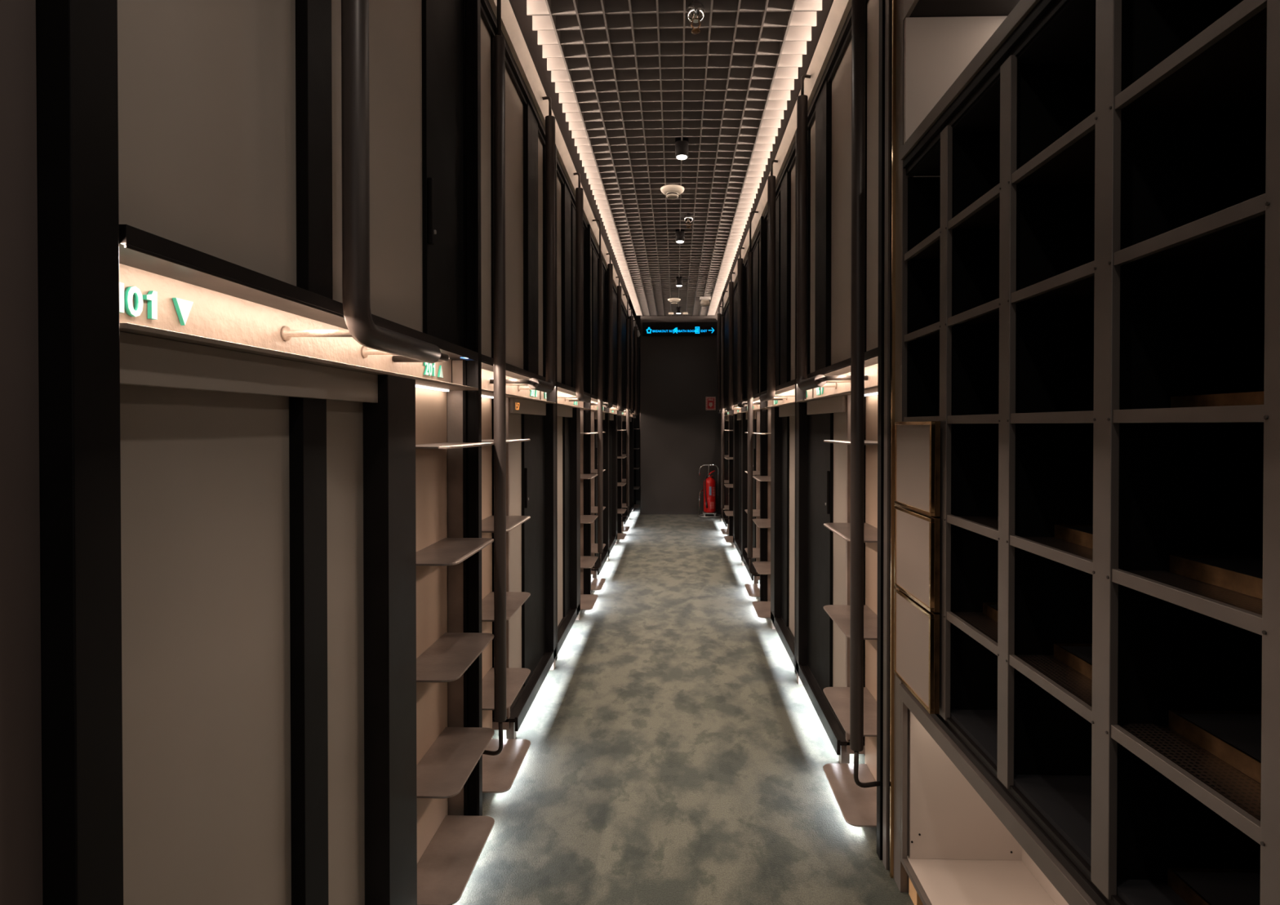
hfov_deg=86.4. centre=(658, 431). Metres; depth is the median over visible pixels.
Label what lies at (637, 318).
wall
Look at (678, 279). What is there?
spotlight
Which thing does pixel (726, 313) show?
sliding door
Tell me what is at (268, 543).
sliding door
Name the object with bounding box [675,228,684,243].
spotlight
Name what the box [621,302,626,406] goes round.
sliding door
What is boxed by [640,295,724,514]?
wall
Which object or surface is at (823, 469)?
sliding door
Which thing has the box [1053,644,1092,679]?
brass tray
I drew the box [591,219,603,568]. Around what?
pole
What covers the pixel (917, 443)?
box
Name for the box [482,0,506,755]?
pole
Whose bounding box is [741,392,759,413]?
steel beam
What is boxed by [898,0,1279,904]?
shelving unit
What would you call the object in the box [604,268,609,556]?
steel post
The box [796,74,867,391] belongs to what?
grab rail
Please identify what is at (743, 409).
steel post
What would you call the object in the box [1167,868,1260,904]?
brass tray
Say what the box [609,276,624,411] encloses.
grab rail
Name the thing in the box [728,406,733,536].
steel post
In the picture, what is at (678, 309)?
spotlight
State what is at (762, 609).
step ladder
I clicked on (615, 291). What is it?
sliding door
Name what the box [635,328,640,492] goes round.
pole
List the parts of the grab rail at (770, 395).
rod, rod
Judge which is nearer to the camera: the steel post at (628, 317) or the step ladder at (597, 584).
the step ladder at (597, 584)
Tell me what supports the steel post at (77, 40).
on the floor
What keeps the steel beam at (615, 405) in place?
attached to the steel post at (619, 417)
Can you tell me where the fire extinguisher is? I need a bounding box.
[703,470,715,512]
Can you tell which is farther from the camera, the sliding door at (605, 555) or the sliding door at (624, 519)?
the sliding door at (624, 519)
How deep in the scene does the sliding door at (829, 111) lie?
2.70 m
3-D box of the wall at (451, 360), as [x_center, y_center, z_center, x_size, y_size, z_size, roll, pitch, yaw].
[-0.674,-0.323,4.917,0.115,3.060,13.000,0,1,2]
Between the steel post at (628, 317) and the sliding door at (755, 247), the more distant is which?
the steel post at (628, 317)
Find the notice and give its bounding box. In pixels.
[706,396,715,410]
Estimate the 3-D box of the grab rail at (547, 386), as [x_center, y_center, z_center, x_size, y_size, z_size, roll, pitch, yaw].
[-0.550,-0.833,2.820,0.162,1.332,0.520,0,1,2]
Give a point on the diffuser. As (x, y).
(703, 302)
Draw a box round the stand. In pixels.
[697,464,720,517]
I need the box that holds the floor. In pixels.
[453,500,914,904]
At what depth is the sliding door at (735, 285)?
7.13 m
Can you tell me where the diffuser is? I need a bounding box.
[700,299,710,306]
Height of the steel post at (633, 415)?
2.698 m
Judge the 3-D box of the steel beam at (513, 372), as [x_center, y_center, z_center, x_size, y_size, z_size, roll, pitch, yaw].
[-0.592,-0.193,2.841,0.092,0.118,1.345,0,1,2]
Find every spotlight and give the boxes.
[675,137,688,159]
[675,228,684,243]
[675,275,682,286]
[675,306,681,314]
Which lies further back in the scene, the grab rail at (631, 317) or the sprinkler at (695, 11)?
the grab rail at (631, 317)
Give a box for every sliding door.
[117,0,463,347]
[120,331,417,904]
[480,0,545,377]
[491,397,555,739]
[555,405,580,661]
[556,155,586,391]
[591,233,606,399]
[591,411,608,578]
[609,413,617,552]
[613,283,617,403]
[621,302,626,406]
[621,416,629,526]
[630,417,633,513]
[720,416,728,528]
[723,300,728,406]
[733,280,737,402]
[733,413,741,557]
[741,411,759,583]
[743,226,759,398]
[764,142,795,390]
[770,404,795,666]
[795,395,866,764]
[807,0,879,374]
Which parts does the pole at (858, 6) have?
rod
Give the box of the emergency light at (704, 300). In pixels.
[699,296,711,306]
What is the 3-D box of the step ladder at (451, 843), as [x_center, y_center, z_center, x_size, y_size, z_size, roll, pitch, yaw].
[-0.593,0.509,1.889,0.168,1.460,0.527,0,1,2]
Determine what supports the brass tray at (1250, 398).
in the shelving unit
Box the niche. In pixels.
[900,700,1068,904]
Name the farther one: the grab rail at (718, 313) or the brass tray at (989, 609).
the grab rail at (718, 313)
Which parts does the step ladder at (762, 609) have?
plate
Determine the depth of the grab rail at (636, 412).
9.52 m
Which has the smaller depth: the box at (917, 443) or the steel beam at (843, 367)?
the box at (917, 443)
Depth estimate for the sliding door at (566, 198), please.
3.99 m
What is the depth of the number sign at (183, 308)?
0.90 m
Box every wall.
[446,360,494,730]
[633,315,640,500]
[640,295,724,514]
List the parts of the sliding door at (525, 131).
panel, panel, panel, door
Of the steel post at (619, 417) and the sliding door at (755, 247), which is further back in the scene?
the steel post at (619, 417)
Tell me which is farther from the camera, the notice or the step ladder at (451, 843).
the notice
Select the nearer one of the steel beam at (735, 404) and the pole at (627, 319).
the steel beam at (735, 404)
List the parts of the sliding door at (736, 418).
frame, sill, door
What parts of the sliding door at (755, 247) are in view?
panel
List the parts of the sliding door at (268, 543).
panel, panel, frame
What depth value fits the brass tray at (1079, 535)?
1.19 m
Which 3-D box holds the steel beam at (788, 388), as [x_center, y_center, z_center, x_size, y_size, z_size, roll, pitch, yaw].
[0.737,-0.203,4.038,0.092,0.118,1.363,0,1,2]
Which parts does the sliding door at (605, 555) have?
frame, door handle, door, sill, frame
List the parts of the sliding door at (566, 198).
panel, door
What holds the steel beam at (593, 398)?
attached to the steel post at (587, 413)
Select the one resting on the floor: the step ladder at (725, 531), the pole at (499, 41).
the step ladder at (725, 531)
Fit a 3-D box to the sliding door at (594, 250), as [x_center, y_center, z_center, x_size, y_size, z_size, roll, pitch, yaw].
[-0.543,-0.887,5.615,0.100,1.220,1.345,0,1,2]
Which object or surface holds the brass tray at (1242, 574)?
in the shelving unit
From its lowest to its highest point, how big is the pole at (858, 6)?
2.509 m
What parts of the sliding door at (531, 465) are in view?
frame, panel, sill, door handle, door, frame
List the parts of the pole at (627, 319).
rod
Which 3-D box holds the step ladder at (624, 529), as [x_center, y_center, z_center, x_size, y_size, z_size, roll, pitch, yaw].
[-0.433,0.504,7.976,0.168,1.364,0.486,0,1,2]
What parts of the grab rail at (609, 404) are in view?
rod, rod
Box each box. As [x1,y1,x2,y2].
[893,505,940,612]
[893,587,939,714]
[894,421,940,516]
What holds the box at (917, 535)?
attached to the shelving unit
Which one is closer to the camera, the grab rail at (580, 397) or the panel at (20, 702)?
the panel at (20, 702)
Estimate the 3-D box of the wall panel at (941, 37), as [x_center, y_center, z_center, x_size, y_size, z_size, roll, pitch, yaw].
[0.787,-0.951,0.934,0.325,0.414,1.726,0,1,2]
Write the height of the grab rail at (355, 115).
1.332 m
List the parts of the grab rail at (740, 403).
rod, rod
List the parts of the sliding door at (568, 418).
panel, door, sill, frame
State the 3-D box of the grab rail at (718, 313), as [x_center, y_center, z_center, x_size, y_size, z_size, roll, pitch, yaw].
[0.803,-0.880,8.186,0.162,1.332,0.520,0,1,2]
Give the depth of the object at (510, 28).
3.02 m
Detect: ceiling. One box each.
[526,0,822,315]
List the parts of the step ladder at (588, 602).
plate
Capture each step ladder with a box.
[415,360,494,904]
[481,395,530,793]
[578,401,598,610]
[591,431,605,591]
[613,407,626,539]
[621,429,629,532]
[630,414,639,508]
[720,455,728,534]
[724,406,737,542]
[744,432,759,597]
[752,400,773,618]
[822,392,877,827]
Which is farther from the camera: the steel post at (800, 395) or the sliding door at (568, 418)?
the sliding door at (568, 418)
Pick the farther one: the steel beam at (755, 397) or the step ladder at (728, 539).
the step ladder at (728, 539)
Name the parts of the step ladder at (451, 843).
panel, plate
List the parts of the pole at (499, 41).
rod, rod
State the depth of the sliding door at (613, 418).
7.03 m
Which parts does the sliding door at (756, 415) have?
frame, sill, door, door handle, frame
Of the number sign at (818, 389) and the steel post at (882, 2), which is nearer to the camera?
the steel post at (882, 2)
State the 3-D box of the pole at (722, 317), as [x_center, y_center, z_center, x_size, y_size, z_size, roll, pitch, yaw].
[0.735,-0.285,7.478,0.096,2.509,0.037,0,1,-12]
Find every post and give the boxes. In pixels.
[35,0,123,904]
[462,0,482,816]
[546,144,557,660]
[583,224,591,594]
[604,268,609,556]
[617,410,621,533]
[628,316,630,516]
[632,333,635,504]
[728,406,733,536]
[741,263,746,560]
[760,216,768,601]
[794,128,806,674]
[876,0,884,860]
[882,0,940,893]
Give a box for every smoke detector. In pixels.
[660,184,684,199]
[667,297,680,304]
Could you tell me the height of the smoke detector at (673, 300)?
0.056 m
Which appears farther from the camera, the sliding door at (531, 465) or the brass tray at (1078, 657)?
the sliding door at (531, 465)
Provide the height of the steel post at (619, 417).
2.698 m
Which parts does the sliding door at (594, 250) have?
panel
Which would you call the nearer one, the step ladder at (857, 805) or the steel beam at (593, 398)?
the step ladder at (857, 805)
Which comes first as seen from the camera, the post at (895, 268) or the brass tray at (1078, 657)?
the brass tray at (1078, 657)
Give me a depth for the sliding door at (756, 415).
5.61 m
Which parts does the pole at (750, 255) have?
rod, rod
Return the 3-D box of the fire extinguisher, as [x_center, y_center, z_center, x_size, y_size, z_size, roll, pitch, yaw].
[0.700,0.819,9.282,0.168,0.576,0.189,0,1,2]
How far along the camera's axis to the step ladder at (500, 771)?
2.53 m
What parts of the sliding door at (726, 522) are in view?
frame, sill, door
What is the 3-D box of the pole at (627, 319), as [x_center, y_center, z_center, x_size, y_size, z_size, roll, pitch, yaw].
[-0.373,-0.287,7.667,0.096,2.509,0.037,0,1,15]
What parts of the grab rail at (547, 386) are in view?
rod, rod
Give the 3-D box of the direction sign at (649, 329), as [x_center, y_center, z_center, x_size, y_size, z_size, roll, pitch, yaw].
[0.314,-1.425,9.493,1.070,0.185,0.038,0,1,2]
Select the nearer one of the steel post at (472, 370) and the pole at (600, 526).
the steel post at (472, 370)
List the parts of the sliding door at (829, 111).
door, panel, panel, panel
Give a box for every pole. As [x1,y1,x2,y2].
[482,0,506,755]
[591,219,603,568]
[621,293,629,516]
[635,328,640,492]
[720,290,728,519]
[747,210,758,574]
[849,0,880,787]
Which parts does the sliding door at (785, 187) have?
door, panel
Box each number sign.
[119,282,193,325]
[423,362,443,377]
[529,390,537,396]
[816,387,823,395]
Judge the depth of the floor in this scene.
2.52 m
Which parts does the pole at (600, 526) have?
rod, rod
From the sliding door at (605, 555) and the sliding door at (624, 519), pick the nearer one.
the sliding door at (605, 555)
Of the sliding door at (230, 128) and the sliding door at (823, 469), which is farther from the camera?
the sliding door at (823, 469)
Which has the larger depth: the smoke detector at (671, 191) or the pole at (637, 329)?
the pole at (637, 329)
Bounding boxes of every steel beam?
[119,224,478,390]
[453,354,555,404]
[539,382,590,410]
[581,394,608,413]
[602,402,621,415]
[728,401,747,415]
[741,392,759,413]
[760,379,813,409]
[795,347,877,403]
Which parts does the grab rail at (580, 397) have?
rod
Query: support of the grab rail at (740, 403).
attached to the steel beam at (755, 397)
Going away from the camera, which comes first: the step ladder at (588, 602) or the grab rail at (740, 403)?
the step ladder at (588, 602)
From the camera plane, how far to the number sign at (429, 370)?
1.94 m
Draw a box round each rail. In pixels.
[280,0,448,363]
[489,96,555,392]
[508,0,639,332]
[557,172,591,403]
[591,253,613,408]
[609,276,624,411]
[621,308,633,413]
[630,320,639,415]
[716,0,833,315]
[717,306,728,413]
[725,272,741,411]
[737,247,759,408]
[759,160,795,401]
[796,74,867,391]
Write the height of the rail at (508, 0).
0.008 m
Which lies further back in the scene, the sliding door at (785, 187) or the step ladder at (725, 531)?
the step ladder at (725, 531)
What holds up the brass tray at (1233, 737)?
in the shelving unit
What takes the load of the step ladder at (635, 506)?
on the floor
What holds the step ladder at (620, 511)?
on the floor
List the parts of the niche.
leg, panel, panel, panel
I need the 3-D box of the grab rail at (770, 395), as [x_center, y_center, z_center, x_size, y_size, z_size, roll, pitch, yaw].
[0.694,-0.844,4.024,0.162,1.332,0.520,0,1,2]
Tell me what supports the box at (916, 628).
attached to the shelving unit
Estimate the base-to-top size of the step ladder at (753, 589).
1.364 m
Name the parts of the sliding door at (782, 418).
frame, sill, door, panel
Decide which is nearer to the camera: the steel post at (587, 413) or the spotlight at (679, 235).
the steel post at (587, 413)
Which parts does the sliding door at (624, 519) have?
frame, door handle, door, sill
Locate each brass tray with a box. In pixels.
[982,602,997,622]
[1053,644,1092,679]
[1054,524,1093,549]
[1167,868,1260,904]
[1168,710,1261,784]
[1169,555,1262,599]
[1170,391,1263,408]
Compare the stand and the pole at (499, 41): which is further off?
the stand
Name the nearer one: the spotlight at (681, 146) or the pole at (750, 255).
the spotlight at (681, 146)
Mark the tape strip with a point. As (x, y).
(464, 358)
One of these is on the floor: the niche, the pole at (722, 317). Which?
the niche
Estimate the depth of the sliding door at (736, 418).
6.83 m
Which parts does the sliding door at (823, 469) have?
frame, door, door handle, sill, panel, frame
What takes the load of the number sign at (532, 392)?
attached to the steel beam at (513, 372)
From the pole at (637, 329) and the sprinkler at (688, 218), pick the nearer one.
the sprinkler at (688, 218)
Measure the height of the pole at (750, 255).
2.509 m
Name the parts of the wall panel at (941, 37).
rail, panel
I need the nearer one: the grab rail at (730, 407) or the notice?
the grab rail at (730, 407)
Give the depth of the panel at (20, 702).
0.68 m
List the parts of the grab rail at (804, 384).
rod, rod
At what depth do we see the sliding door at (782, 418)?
3.96 m
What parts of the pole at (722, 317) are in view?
rod, rod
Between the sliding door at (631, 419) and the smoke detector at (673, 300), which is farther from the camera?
the sliding door at (631, 419)
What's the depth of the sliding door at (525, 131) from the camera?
2.85 m
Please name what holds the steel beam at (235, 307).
attached to the steel post at (472, 370)
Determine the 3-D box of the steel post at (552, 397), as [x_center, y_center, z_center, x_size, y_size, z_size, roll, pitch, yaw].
[-0.553,-0.145,3.531,0.050,2.668,0.034,0,1,2]
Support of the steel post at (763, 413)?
on the floor
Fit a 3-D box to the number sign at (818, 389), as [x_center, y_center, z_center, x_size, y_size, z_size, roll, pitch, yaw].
[0.749,-0.188,3.159,0.006,0.040,0.142,0,1,2]
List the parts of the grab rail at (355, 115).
rod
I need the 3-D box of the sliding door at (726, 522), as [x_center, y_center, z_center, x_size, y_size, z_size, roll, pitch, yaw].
[0.866,0.497,8.452,0.120,1.358,0.855,0,1,2]
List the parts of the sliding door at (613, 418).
door, sill, frame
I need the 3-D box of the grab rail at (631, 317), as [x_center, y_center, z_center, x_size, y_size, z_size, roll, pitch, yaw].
[-0.404,-0.882,8.378,0.162,1.332,0.520,0,1,2]
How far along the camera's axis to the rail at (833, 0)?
3.25 m
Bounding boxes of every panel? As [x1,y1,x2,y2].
[0,0,42,904]
[903,0,1020,143]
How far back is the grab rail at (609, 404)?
5.82 m
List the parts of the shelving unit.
shelf rail, shelf rail, shelf rail, panel, post, rail, shelf rail, shelf rail, shelf rail, shelf rail, shelf rail, rail, post, shelf rail, shelf rail, shelf rail, shelf rail, shelf rail, post, shelf rail, shelf rail, shelf rail, shelf rail, shelf rail, post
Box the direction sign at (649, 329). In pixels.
[642,322,717,336]
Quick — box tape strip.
[460,357,474,360]
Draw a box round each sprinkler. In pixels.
[684,213,693,228]
[686,0,705,34]
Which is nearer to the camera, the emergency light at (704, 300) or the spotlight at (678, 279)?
the spotlight at (678, 279)
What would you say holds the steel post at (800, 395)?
on the floor
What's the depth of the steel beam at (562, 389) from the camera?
4.12 m
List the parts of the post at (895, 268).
trim, trim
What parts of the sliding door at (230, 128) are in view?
panel, panel, door handle, door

